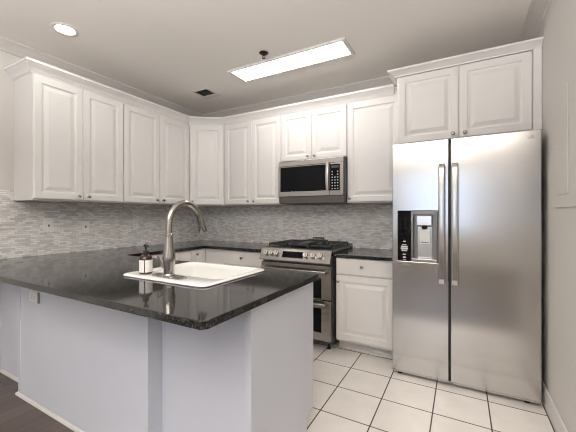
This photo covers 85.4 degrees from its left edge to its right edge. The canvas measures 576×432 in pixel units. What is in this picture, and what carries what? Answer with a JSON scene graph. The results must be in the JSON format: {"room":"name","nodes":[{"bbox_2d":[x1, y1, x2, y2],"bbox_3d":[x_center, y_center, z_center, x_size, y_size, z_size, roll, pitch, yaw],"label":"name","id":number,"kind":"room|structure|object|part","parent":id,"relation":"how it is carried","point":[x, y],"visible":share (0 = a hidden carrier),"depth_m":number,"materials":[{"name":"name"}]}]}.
{"room":"kitchen","nodes":[
{"label":"kitchen","id":0,"kind":"room"},
{"bbox_2d":[0,373,74,431],"bbox_3d":[-1.294,1.300,-0.797,5.230,0.100,4.792,0,0,29],"label":"floor","id":1,"kind":"structure","parent":0,"point":[16,414],"depth_m":1.94,"materials":[{"name":"brown wood"}]},
{"bbox_2d":[0,51,195,258],"bbox_3d":[-2.953,-0.077,1.480,0.120,2.655,7.165,0,0,29],"label":"wall","id":2,"kind":"structure","parent":0,"point":[6,59],"depth_m":2.54,"materials":[{"name":"beige paint"}]},
{"bbox_2d":[14,72,122,203],"bbox_3d":[-1.929,-0.633,2.819,0.368,1.030,0.744,0,0,29],"label":"upper cabinet","id":3,"kind":"object","parent":2,"relation":"attached to","point":[68,139],"visible":1,"depth_m":2.61,"materials":[{"name":"white paint"}]},
{"bbox_3d":[-1.894,-0.614,2.585,0.020,0.972,0.363,0,0,29],"label":"door","id":4,"kind":"part","parent":3,"relation":"part of","materials":[{"name":"white paint"}]},
{"bbox_3d":[-1.715,-0.614,2.909,0.020,0.972,0.371,0,0,29],"label":"door","id":5,"kind":"part","parent":3,"relation":"part of","materials":[{"name":"white paint"}]},
{"bbox_2d":[4,56,394,125],"bbox_3d":[-0.743,-1.153,3.231,3.305,0.082,1.335,0,0,-10],"label":"crown molding","id":6,"kind":"structure","parent":3,"relation":"on","point":[26,65],"depth_m":3.08,"materials":[{"name":"white paint"}]},
{"bbox_2d":[0,189,202,258],"bbox_3d":[-1.975,0.074,3.110,0.008,0.559,3.124,0,0,29],"label":"backsplash","id":7,"kind":"structure","parent":2,"relation":"attached to","point":[21,222],"depth_m":3.03,"materials":[{"name":"tile"}]},
{"bbox_2d":[43,219,53,232],"bbox_3d":[-2.139,0.098,2.788,0.017,0.118,0.082,0,0,29],"label":"light switch","id":8,"kind":"object","parent":7,"relation":"attached to","point":[48,224],"visible":1,"depth_m":2.79,"materials":[{"name":"white plastic"}]},
{"bbox_2d":[81,221,88,232],"bbox_3d":[-1.986,0.118,3.063,0.017,0.118,0.075,0,0,29],"label":"light switch","id":9,"kind":"object","parent":7,"relation":"attached to","point":[84,224],"visible":1,"depth_m":3.06,"materials":[{"name":"white plastic"}]},
{"bbox_2d":[133,219,137,228],"bbox_3d":[-1.728,0.102,3.538,0.009,0.115,0.070,0,0,29],"label":"wall outlet","id":10,"kind":"object","parent":7,"relation":"attached to","point":[135,221],"visible":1,"depth_m":3.53,"materials":[{"name":"white plastic"}]},
{"bbox_2d":[161,219,164,228],"bbox_3d":[-1.547,0.111,3.864,0.009,0.115,0.070,0,0,29],"label":"wall outlet","id":11,"kind":"object","parent":7,"relation":"attached to","point":[162,220],"visible":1,"depth_m":3.86,"materials":[{"name":"white plastic"}]},
{"bbox_2d":[108,103,188,205],"bbox_3d":[-1.542,-0.633,3.519,0.368,1.030,0.853,0,0,29],"label":"upper cabinet","id":12,"kind":"object","parent":2,"relation":"attached to","point":[155,146],"visible":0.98,"depth_m":3.38,"materials":[{"name":"white paint"}]},
{"bbox_3d":[-1.520,-0.614,3.259,0.020,0.972,0.411,0,0,29],"label":"door","id":13,"kind":"part","parent":12,"relation":"part of","materials":[{"name":"white paint"}]},
{"bbox_3d":[-1.315,-0.614,3.630,0.020,0.972,0.430,0,0,29],"label":"door","id":14,"kind":"part","parent":12,"relation":"part of","materials":[{"name":"white paint"}]},
{"bbox_2d":[0,0,531,113],"bbox_3d":[-0.718,-1.455,0.241,5.230,0.100,7.165,0,0,29],"label":"ceiling","id":15,"kind":"structure","parent":0,"point":[168,50],"depth_m":2.46,"materials":[{"name":"paint"}]},
{"bbox_2d":[50,22,78,36],"bbox_3d":[-1.688,-1.401,2.363,0.176,0.008,0.176,0,0,29],"label":"recessed light","id":16,"kind":"object","parent":15,"relation":"in","point":[61,28],"visible":1,"depth_m":2.35,"materials":[{"name":"white paint"}]},
{"bbox_2d":[191,87,221,98],"bbox_3d":[-0.939,-1.399,3.596,0.244,0.010,0.244,0,0,29],"label":"ceiling vent","id":17,"kind":"object","parent":15,"relation":"in","point":[206,93],"visible":1,"depth_m":3.58,"materials":[{"name":"black metal"}]},
{"bbox_2d":[259,50,267,58],"bbox_3d":[-0.210,-1.380,2.703,0.080,0.048,0.080,0,0,29],"label":"sprinkler","id":18,"kind":"object","parent":15,"relation":"attached to","point":[263,53],"visible":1,"depth_m":2.69,"materials":[{"name":"brown metal"}]},
{"bbox_2d":[228,37,354,82],"bbox_3d":[-0.004,-1.394,2.860,1.180,0.022,0.270,0,0,29],"label":"ceiling light","id":19,"kind":"object","parent":15,"relation":"in","point":[338,48],"visible":1,"depth_m":2.80,"materials":[{"name":"white paint"}]},
{"bbox_2d":[216,87,396,249],"bbox_3d":[0.439,-0.077,3.627,3.730,2.655,0.120,0,0,29],"label":"wall","id":20,"kind":"structure","parent":0,"point":[395,87],"depth_m":3.57,"materials":[{"name":"beige paint"}]},
{"bbox_2d":[189,124,223,206],"bbox_3d":[-1.071,-0.633,4.062,0.663,1.030,0.579,0,0,29],"label":"upper cabinet","id":21,"kind":"object","parent":20,"relation":"attached to","point":[206,142],"visible":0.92,"depth_m":3.84,"materials":[{"name":"white paint"}]},
{"bbox_2d":[224,115,289,205],"bbox_3d":[-0.367,-0.633,3.796,0.823,1.030,0.362,0,0,29],"label":"upper cabinet","id":22,"kind":"object","parent":20,"relation":"attached to","point":[252,149],"visible":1,"depth_m":3.65,"materials":[{"name":"white paint"}]},
{"bbox_3d":[-0.601,-0.614,3.763,0.404,0.972,0.020,0,0,29],"label":"door","id":23,"kind":"part","parent":22,"relation":"part of","materials":[{"name":"white paint"}]},
{"bbox_3d":[-0.251,-0.614,3.569,0.391,0.972,0.020,0,0,29],"label":"door","id":24,"kind":"part","parent":22,"relation":"part of","materials":[{"name":"white paint"}]},
{"bbox_2d":[203,204,391,248],"bbox_3d":[-0.011,0.119,3.802,2.755,0.470,0.008,0,0,29],"label":"backsplash","id":25,"kind":"structure","parent":20,"relation":"attached to","point":[362,225],"depth_m":3.68,"materials":[{"name":"tile"}]},
{"bbox_2d":[214,219,217,226],"bbox_3d":[-1.006,0.112,4.344,0.070,0.115,0.009,0,0,29],"label":"wall outlet","id":26,"kind":"object","parent":25,"relation":"attached to","point":[215,220],"visible":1,"depth_m":4.34,"materials":[{"name":"white plastic"}]},
{"bbox_2d":[278,219,282,227],"bbox_3d":[-0.098,0.105,3.840,0.070,0.115,0.009,0,0,29],"label":"wall outlet","id":27,"kind":"object","parent":25,"relation":"attached to","point":[280,221],"visible":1,"depth_m":3.83,"materials":[{"name":"white plastic"}]},
{"bbox_2d":[281,103,347,161],"bbox_3d":[0.325,-0.865,3.412,0.755,0.566,0.362,0,0,29],"label":"upper cabinet","id":28,"kind":"object","parent":20,"relation":"attached to","point":[322,132],"visible":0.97,"depth_m":3.27,"materials":[{"name":"white paint"}]},
{"bbox_3d":[0.090,-0.844,3.380,0.367,0.512,0.020,0,0,29],"label":"door","id":29,"kind":"part","parent":28,"relation":"part of","materials":[{"name":"white paint"}]},
{"bbox_2d":[278,156,350,204],"bbox_3d":[0.305,-0.350,3.369,0.750,0.456,0.441,0,0,29],"label":"microwave","id":30,"kind":"object","parent":28,"relation":"attached to","point":[321,180],"visible":0.98,"depth_m":3.20,"materials":[{"name":"grey metal"}]},
{"bbox_3d":[0.161,-0.356,3.269,0.592,0.321,0.034,0,0,29],"label":"door","id":31,"kind":"part","parent":30,"relation":"part of","materials":[{"name":"black glass"}]},
{"bbox_3d":[0.225,-0.547,3.236,0.736,0.054,0.030,0,0,29],"label":"trim","id":32,"kind":"part","parent":30,"relation":"part of","materials":[{"name":"silver metal"}]},
{"bbox_3d":[0.392,-0.387,3.095,0.032,0.280,0.046,0,0,29],"label":"handle","id":33,"kind":"part","parent":30,"relation":"part of","materials":[{"name":"silver metal"}]},
{"bbox_3d":[0.484,-0.356,3.090,0.142,0.321,0.034,0,0,29],"label":"control panel","id":34,"kind":"part","parent":30,"relation":"part of","materials":[{"name":"silver metal"}]},
{"bbox_3d":[0.418,-0.844,3.198,0.377,0.512,0.020,0,0,29],"label":"door","id":35,"kind":"part","parent":28,"relation":"part of","materials":[{"name":"white paint"}]},
{"bbox_2d":[347,91,396,203],"bbox_3d":[0.884,-0.633,3.102,0.516,1.030,0.362,0,0,29],"label":"upper cabinet","id":36,"kind":"object","parent":20,"relation":"attached to","point":[372,123],"visible":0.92,"depth_m":2.99,"materials":[{"name":"white paint"}]},
{"bbox_2d":[387,36,543,143],"bbox_3d":[1.433,-0.896,2.634,1.024,0.616,0.649,0,0,29],"label":"upper cabinet","id":37,"kind":"object","parent":20,"relation":"attached to","point":[494,90],"visible":0.94,"depth_m":2.34,"materials":[{"name":"white paint"}]},
{"bbox_3d":[1.117,-0.868,2.502,0.443,0.552,0.020,0,0,29],"label":"door","id":38,"kind":"part","parent":37,"relation":"part of","materials":[{"name":"white paint"}]},
{"bbox_3d":[1.357,-1.177,2.497,1.024,0.054,0.336,0,0,29],"label":"cornice","id":39,"kind":"part","parent":37,"relation":"part of","materials":[{"name":"white paint"}]},
{"bbox_3d":[1.508,-0.868,2.285,0.447,0.552,0.020,0,0,29],"label":"door","id":40,"kind":"part","parent":37,"relation":"part of","materials":[{"name":"white paint"}]},
{"bbox_2d":[307,340,554,431],"bbox_3d":[0.443,1.300,2.337,5.230,0.100,2.373,0,0,29],"label":"floor","id":41,"kind":"structure","parent":0,"point":[353,391],"depth_m":2.06,"materials":[{"name":"beige tile"}]},
{"bbox_2d":[0,282,312,431],"bbox_3d":[-1.095,0.819,2.160,2.466,0.862,0.762,0,0,29],"label":"base cabinet","id":42,"kind":"object","parent":41,"relation":"on","point":[88,367],"visible":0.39,"depth_m":1.60,"materials":[{"name":"white paint"}]},
{"bbox_3d":[-2.074,1.241,2.368,0.524,0.018,0.014,0,0,29],"label":"shoe moulding","id":43,"kind":"part","parent":42,"relation":"part of","materials":[{"name":"white paint"}]},
{"bbox_3d":[-1.862,0.819,2.186,0.032,0.862,0.034,0,0,29],"label":"corner trim","id":44,"kind":"part","parent":42,"relation":"part of","materials":[{"name":"white paint"}]},
{"bbox_2d":[29,290,39,303],"bbox_3d":[-1.679,0.542,2.063,0.134,0.072,0.010,0,0,29],"label":"wall outlet","id":45,"kind":"object","parent":42,"relation":"attached to","point":[34,296],"visible":1,"depth_m":2.06,"materials":[{"name":"white plastic"}]},
{"bbox_3d":[-1.029,1.241,1.746,1.943,0.018,0.100,0,0,29],"label":"shoe moulding","id":46,"kind":"part","parent":42,"relation":"part of","materials":[{"name":"white paint"}]},
{"bbox_3d":[-1.260,0.819,1.884,1.370,0.862,0.082,0,0,29],"label":"projecting panel","id":47,"kind":"part","parent":42,"relation":"part of","materials":[{"name":"white paint"}]},
{"bbox_3d":[-0.690,0.819,1.531,0.038,0.862,0.023,0,0,29],"label":"corner trim","id":48,"kind":"part","parent":42,"relation":"part of","materials":[{"name":"white paint"}]},
{"bbox_2d":[0,240,317,329],"bbox_3d":[-0.749,0.370,2.749,2.485,0.031,2.547,0,0,29],"label":"countertop","id":49,"kind":"structure","parent":42,"relation":"on","point":[95,277],"depth_m":1.59,"materials":[{"name":"black stone"}]},
{"bbox_2d":[152,200,206,279],"bbox_3d":[-0.595,0.128,1.825,0.250,0.428,0.318,0,0,29],"label":"kitchen faucet","id":50,"kind":"object","parent":49,"relation":"on","point":[168,259],"visible":1,"depth_m":1.71,"materials":[{"name":"silver metal"}]},
{"bbox_3d":[-0.714,0.266,1.753,0.098,0.064,0.038,0,0,34],"label":"handle","id":51,"kind":"part","parent":50,"relation":"part of","materials":[{"name":"silver metal"}]},
{"bbox_3d":[-0.655,0.337,1.717,0.250,0.010,0.060,0,0,29],"label":"plate","id":52,"kind":"part","parent":50,"relation":"part of","materials":[{"name":"silver metal"}]},
{"bbox_3d":[-0.599,0.007,1.818,0.036,0.187,0.267,0,0,29],"label":"spout","id":53,"kind":"part","parent":50,"relation":"part of","materials":[{"name":"silver metal"}]},
{"bbox_2d":[123,262,263,287],"bbox_3d":[-0.558,0.446,1.912,0.660,0.208,0.567,0,0,29],"label":"sink","id":54,"kind":"object","parent":49,"relation":"in","point":[198,274],"visible":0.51,"depth_m":2.05,"materials":[{"name":"white ceramic"}]},
{"bbox_2d":[139,244,152,274],"bbox_3d":[-0.830,0.257,1.823,0.072,0.171,0.072,0,0,-1],"label":"soap dispenser","id":55,"kind":"object","parent":54,"relation":"on","point":[145,260],"visible":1,"depth_m":1.80,"materials":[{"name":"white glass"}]},
{"bbox_2d":[139,254,152,274],"bbox_3d":[-0.830,0.281,1.823,0.071,0.122,0.071,0,0,29],"label":"bottle","id":56,"kind":"object","parent":55,"relation":"attached to","point":[145,260],"depth_m":1.79,"materials":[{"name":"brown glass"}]},
{"bbox_3d":[-0.166,0.819,1.328,0.033,0.862,0.018,0,0,29],"label":"corner trim","id":57,"kind":"part","parent":42,"relation":"part of","materials":[{"name":"white paint"}]},
{"bbox_3d":[-0.005,0.819,1.608,0.019,0.861,0.612,0,0,29],"label":"panel","id":58,"kind":"part","parent":42,"relation":"part of","materials":[{"name":"white paint"}]},
{"bbox_2d":[151,250,190,261],"bbox_3d":[-1.520,0.819,3.269,0.648,0.861,0.784,0,0,29],"label":"base cabinet","id":59,"kind":"object","parent":41,"relation":"on","point":[181,255],"visible":0.02,"depth_m":3.36,"materials":[{"name":"white paint"}]},
{"bbox_2d":[191,248,222,263],"bbox_3d":[-1.033,0.819,3.910,0.878,0.861,0.804,0,0,29],"label":"base cabinet","id":60,"kind":"object","parent":41,"relation":"on","point":[204,255],"visible":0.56,"depth_m":3.59,"materials":[{"name":"white paint"}]},
{"bbox_3d":[-1.027,0.761,3.572,0.020,0.734,0.215,0,0,29],"label":"door","id":61,"kind":"part","parent":60,"relation":"part of","materials":[{"name":"white paint"}]},
{"bbox_2d":[223,250,262,267],"bbox_3d":[-0.360,0.819,3.635,0.561,0.861,0.630,0,0,29],"label":"base cabinet","id":62,"kind":"object","parent":41,"relation":"on","point":[230,257],"visible":0.23,"depth_m":3.38,"materials":[{"name":"white paint"}]},
{"bbox_2d":[259,237,352,348],"bbox_3d":[0.197,0.750,3.263,0.766,0.999,0.726,0,0,29],"label":"gas range","id":63,"kind":"object","parent":41,"relation":"on","point":[311,256],"visible":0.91,"depth_m":2.92,"materials":[{"name":"grey metal"}]},
{"bbox_3d":[0.039,0.525,2.978,0.690,0.028,0.074,0,0,29],"label":"handle","id":64,"kind":"part","parent":63,"relation":"part of","materials":[{"name":"silver metal"}]},
{"bbox_3d":[0.062,0.389,3.020,0.760,0.119,0.086,0,0,29],"label":"control panel","id":65,"kind":"part","parent":63,"relation":"part of","materials":[{"name":"silver metal"}]},
{"bbox_3d":[0.066,0.625,3.027,0.754,0.310,0.039,0,0,29],"label":"oven door","id":66,"kind":"part","parent":63,"relation":"part of","materials":[{"name":"silver metal"}]},
{"bbox_2d":[265,245,352,251],"bbox_3d":[0.228,0.336,3.319,0.766,0.016,0.597,0,0,29],"label":"cooktop","id":67,"kind":"object","parent":63,"relation":"in","point":[340,248],"depth_m":3.12,"materials":[{"name":"silver metal"}]},
{"bbox_3d":[0.039,0.818,2.978,0.690,0.028,0.074,0,0,29],"label":"handle","id":68,"kind":"part","parent":63,"relation":"part of","materials":[{"name":"silver metal"}]},
{"bbox_3d":[0.066,0.973,3.027,0.754,0.370,0.039,0,0,29],"label":"oven door","id":69,"kind":"part","parent":63,"relation":"part of","materials":[{"name":"silver metal"}]},
{"bbox_2d":[336,257,391,358],"bbox_3d":[0.805,0.819,2.987,0.519,0.861,0.634,0,0,29],"label":"base cabinet","id":70,"kind":"object","parent":41,"relation":"on","point":[363,286],"visible":0.89,"depth_m":2.74,"materials":[{"name":"white paint"}]},
{"bbox_2d":[335,248,391,260],"bbox_3d":[0.807,0.370,2.991,0.524,0.031,0.615,0,0,29],"label":"countertop","id":71,"kind":"structure","parent":70,"relation":"on","point":[356,253],"depth_m":2.82,"materials":[{"name":"black stone"}]},
{"bbox_3d":[0.670,0.466,2.744,0.514,0.145,0.020,0,0,29],"label":"drawer","id":72,"kind":"part","parent":70,"relation":"part of","materials":[{"name":"white paint"}]},
{"bbox_3d":[0.708,1.240,2.812,0.519,0.017,0.012,0,0,29],"label":"shoe moulding","id":73,"kind":"part","parent":70,"relation":"part of","materials":[{"name":"white paint"}]},
{"bbox_2d":[392,129,541,403],"bbox_3d":[1.400,0.347,2.544,0.930,1.806,0.829,0,0,29],"label":"refrigerator","id":74,"kind":"object","parent":41,"relation":"on","point":[467,211],"visible":1,"depth_m":2.20,"materials":[{"name":"grey metal"}]},
{"bbox_3d":[0.909,0.163,2.434,0.094,0.388,0.020,0,0,29],"label":"touch panel","id":75,"kind":"part","parent":74,"relation":"part of","materials":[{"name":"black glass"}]},
{"bbox_3d":[1.013,0.335,2.398,0.394,1.782,0.063,0,0,29],"label":"freezer door","id":76,"kind":"part","parent":74,"relation":"part of","materials":[{"name":"silver metal"}]},
{"bbox_3d":[1.117,0.065,2.266,0.042,0.866,0.068,0,0,29],"label":"handle","id":77,"kind":"part","parent":74,"relation":"part of","materials":[{"name":"silver metal"}]},
{"bbox_3d":[1.191,0.065,2.225,0.042,0.866,0.068,0,0,29],"label":"handle","id":78,"kind":"part","parent":74,"relation":"part of","materials":[{"name":"silver metal"}]},
{"bbox_3d":[1.426,0.335,2.169,0.520,1.782,0.063,0,0,29],"label":"door","id":79,"kind":"part","parent":74,"relation":"part of","materials":[{"name":"silver metal"}]},
{"bbox_2d":[536,0,575,431],"bbox_3d":[2.154,-0.077,1.576,1.260,2.655,2.045,0,0,29],"label":"wall","id":80,"kind":"structure","parent":0,"point":[558,27],"depth_m":1.83,"materials":[{"name":"beige paint"}]},
{"bbox_2d":[0,0,551,116],"bbox_3d":[-0.718,-1.364,0.241,4.990,0.082,6.925,0,0,29],"label":"trim","id":81,"kind":"structure","parent":80,"relation":"attached to","point":[537,11],"depth_m":3.22,"materials":[{"name":"paint"}]},
{"bbox_2d":[555,65,575,207],"bbox_3d":[1.472,-0.383,1.665,0.018,0.685,0.380,0,0,29],"label":"electrical panel","id":82,"kind":"object","parent":80,"relation":"attached to","point":[565,94],"visible":1,"depth_m":1.62,"materials":[{"name":"beige paint"}]},
{"bbox_3d":[1.479,-0.398,1.681,0.006,0.575,0.195,0,0,29],"label":"door","id":83,"kind":"part","parent":82,"relation":"part of","materials":[{"name":"beige paint"}]},
{"bbox_3d":[1.516,-0.077,-0.998,0.120,2.655,7.165,0,0,29],"label":"wall","id":84,"kind":"structure","parent":0,"visible":0},
{"bbox_2d":[542,380,567,431],"bbox_3d":[0.906,1.192,-0.661,1.274,0.115,6.923,0,0,29],"label":"baseboard","id":85,"kind":"structure","parent":84,"relation":"attached to","point":[558,425],"depth_m":1.88,"materials":[{"name":"white paint"}]}
]}

